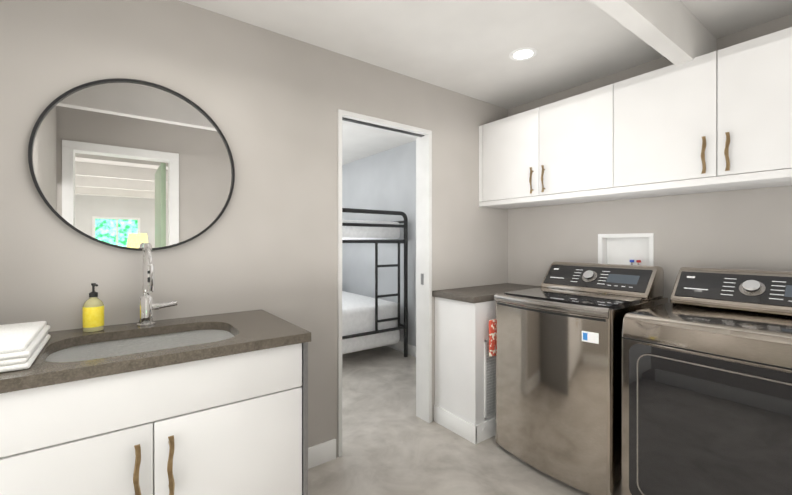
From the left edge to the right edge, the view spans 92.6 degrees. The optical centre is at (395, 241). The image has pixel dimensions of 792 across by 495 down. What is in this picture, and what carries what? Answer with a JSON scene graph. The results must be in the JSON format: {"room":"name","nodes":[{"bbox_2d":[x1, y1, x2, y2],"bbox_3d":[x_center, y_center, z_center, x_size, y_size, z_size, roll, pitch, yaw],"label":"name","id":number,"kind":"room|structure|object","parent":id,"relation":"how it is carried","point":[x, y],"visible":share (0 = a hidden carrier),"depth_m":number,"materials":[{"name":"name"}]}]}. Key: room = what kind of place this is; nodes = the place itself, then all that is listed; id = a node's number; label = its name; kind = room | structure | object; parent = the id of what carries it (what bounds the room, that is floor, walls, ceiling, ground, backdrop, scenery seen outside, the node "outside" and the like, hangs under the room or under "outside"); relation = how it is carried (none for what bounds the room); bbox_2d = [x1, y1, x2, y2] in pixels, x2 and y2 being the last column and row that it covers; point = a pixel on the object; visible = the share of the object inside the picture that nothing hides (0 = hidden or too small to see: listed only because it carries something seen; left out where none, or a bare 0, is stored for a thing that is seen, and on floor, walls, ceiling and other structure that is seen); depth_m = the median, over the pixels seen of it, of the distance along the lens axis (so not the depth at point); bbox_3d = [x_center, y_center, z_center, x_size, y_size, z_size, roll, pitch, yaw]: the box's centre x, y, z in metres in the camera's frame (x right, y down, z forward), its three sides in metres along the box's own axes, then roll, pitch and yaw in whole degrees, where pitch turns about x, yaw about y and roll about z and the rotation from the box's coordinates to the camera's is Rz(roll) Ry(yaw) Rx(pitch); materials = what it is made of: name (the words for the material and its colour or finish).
{"room":"laundry room","nodes":[
{"label":"laundry room","id":0,"kind":"room"},
{"bbox_2d":[0,0,507,456],"bbox_3d":[-1.344,0.078,1.586,5.620,2.400,0.120,0,0,-37],"label":"wall","id":1,"kind":"structure","parent":0,"point":[269,103],"depth_m":1.93,"materials":[{"name":"grey paint"}]},
{"bbox_2d":[28,78,234,250],"bbox_3d":[-1.104,-0.332,1.664,0.740,0.740,0.034,0,0,-37],"label":"round mirror","id":2,"kind":"object","parent":1,"relation":"attached to","point":[128,164],"visible":0.94,"depth_m":1.63,"materials":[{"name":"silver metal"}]},
{"bbox_2d":[308,439,335,468],"bbox_3d":[-0.530,1.220,2.108,0.432,0.115,0.013,0,0,-37],"label":"baseboard","id":3,"kind":"structure","parent":1,"relation":"attached to","point":[321,453],"depth_m":2.16,"materials":[{"name":"white wood"}]},
{"bbox_2d":[338,109,431,457],"bbox_3d":[-0.086,0.245,2.516,0.738,2.064,0.142,0,0,-37],"label":"door frame","id":4,"kind":"structure","parent":1,"relation":"attached to","point":[423,137],"depth_m":2.68,"materials":[{"name":"paint"}]},
{"bbox_2d":[308,346,589,494],"bbox_3d":[0.079,1.331,-0.234,5.740,0.100,13.740,0,0,-37],"label":"floor","id":5,"kind":"structure","parent":0,"point":[393,443],"depth_m":2.27,"materials":[{"name":"concrete"}]},
{"bbox_2d":[0,309,310,494],"bbox_3d":[-0.915,0.816,1.430,0.996,0.925,0.636,0,0,-37],"label":"sink cabinet","id":6,"kind":"object","parent":5,"relation":"on","point":[215,404],"visible":1,"depth_m":1.25,"materials":[{"name":"white wood"}]},
{"bbox_2d":[0,321,50,372],"bbox_3d":[-1.214,0.319,1.166,0.180,0.068,0.420,0,0,-37],"label":"folded towel","id":7,"kind":"object","parent":6,"relation":"on","point":[22,345],"visible":1,"depth_m":1.11,"materials":[{"name":"white fabric"}]},
{"bbox_2d":[82,283,103,331],"bbox_3d":[-1.206,0.258,1.508,0.068,0.189,0.068,0,0,-37],"label":"soap bottle","id":8,"kind":"object","parent":6,"relation":"on","point":[93,312],"visible":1,"depth_m":1.49,"materials":[{"name":"yellow plastic"}]},
{"bbox_2d":[137,243,176,325],"bbox_3d":[-0.990,0.178,1.580,0.149,0.349,0.207,0,0,-37],"label":"faucet","id":9,"kind":"object","parent":6,"relation":"on","point":[147,306],"visible":0.98,"depth_m":1.58,"materials":[{"name":"silver metal"}]},
{"bbox_2d":[342,208,407,356],"bbox_3d":[-0.865,0.468,4.715,1.004,1.613,2.026,0,0,-37],"label":"bunk bed","id":10,"kind":"object","parent":5,"relation":"on","point":[369,322],"visible":0.27,"depth_m":4.01,"materials":[{"name":"black"}]},
{"bbox_2d":[432,283,540,444],"bbox_3d":[0.722,0.812,2.788,0.861,0.930,0.400,0,0,-37],"label":"base cabinet","id":11,"kind":"object","parent":5,"relation":"on","point":[465,377],"visible":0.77,"depth_m":2.50,"materials":[{"name":"laminate"}]},
{"bbox_2d":[489,319,495,356],"bbox_3d":[0.664,0.602,2.420,0.200,0.230,0.018,0,0,-37],"label":"hanging cloth","id":12,"kind":"object","parent":11,"relation":"hanging from","point":[492,337],"visible":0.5,"depth_m":2.36,"materials":[{"name":"red fabric"}]},
{"bbox_2d":[494,261,667,494],"bbox_3d":[1.083,0.709,2.276,0.759,1.137,0.700,0,0,-37],"label":"washer","id":13,"kind":"object","parent":5,"relation":"on","point":[558,399],"visible":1,"depth_m":2.02,"materials":[{"name":"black metal"}]},
{"bbox_2d":[622,267,791,494],"bbox_3d":[1.512,0.708,1.636,0.790,1.140,0.700,0,0,-37],"label":"dryer","id":14,"kind":"object","parent":5,"relation":"on","point":[706,381],"visible":1,"depth_m":1.49,"materials":[{"name":"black metal"}]},
{"bbox_2d":[179,0,791,164],"bbox_3d":[0.079,-1.169,-0.237,5.740,0.100,13.740,0,0,-37],"label":"ceiling","id":15,"kind":"structure","parent":0,"point":[466,47],"depth_m":2.07,"materials":[{"name":"white paint"}]},
{"bbox_2d":[509,47,536,60],"bbox_3d":[0.758,-1.118,2.257,0.159,0.006,0.159,0,0,-43],"label":"recessed light","id":16,"kind":"object","parent":15,"relation":"in","point":[523,53],"visible":1,"depth_m":2.23,"materials":[{"name":"white plastic"}]},
{"bbox_2d":[591,0,715,64],"bbox_3d":[0.522,-1.011,1.215,3.060,0.220,0.075,0,0,-37],"label":"ceiling beam","id":17,"kind":"structure","parent":15,"relation":"attached to","point":[676,32],"depth_m":1.69,"materials":[{"name":"white paint"}]},
{"bbox_2d":[342,14,791,346],"bbox_3d":[0.278,0.075,4.180,0.075,2.400,6.880,0,0,-37],"label":"wall","id":18,"kind":"structure","parent":0,"point":[747,229],"depth_m":2.65,"materials":[{"name":"grey paint"}]},
{"bbox_2d":[387,341,415,356],"bbox_3d":[-0.430,1.217,5.063,0.013,0.115,4.380,0,0,-37],"label":"baseboard","id":19,"kind":"structure","parent":18,"relation":"attached to","point":[399,346],"depth_m":4.34,"materials":[{"name":"white wood"}]},
{"bbox_2d":[479,84,622,206],"bbox_3d":[1.099,-0.613,2.692,0.369,0.599,1.003,0,0,-37],"label":"upper cabinet","id":20,"kind":"object","parent":18,"relation":"attached to","point":[556,152],"depth_m":2.50,"materials":[{"name":"white wood"}]},
{"bbox_2d":[598,233,653,265],"bbox_3d":[1.522,0.067,2.494,0.080,0.244,0.334,0,0,-37],"label":"washer outlet box","id":21,"kind":"object","parent":18,"relation":"attached to","point":[632,249],"visible":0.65,"depth_m":2.52,"materials":[{"name":"white plastic"}]},
{"bbox_2d":[607,27,791,194],"bbox_3d":[1.677,-0.612,1.911,0.369,0.599,0.940,0,0,-37],"label":"upper cabinet","id":22,"kind":"object","parent":18,"relation":"attached to","point":[718,120],"depth_m":1.83,"materials":[{"name":"white wood"}]}
]}

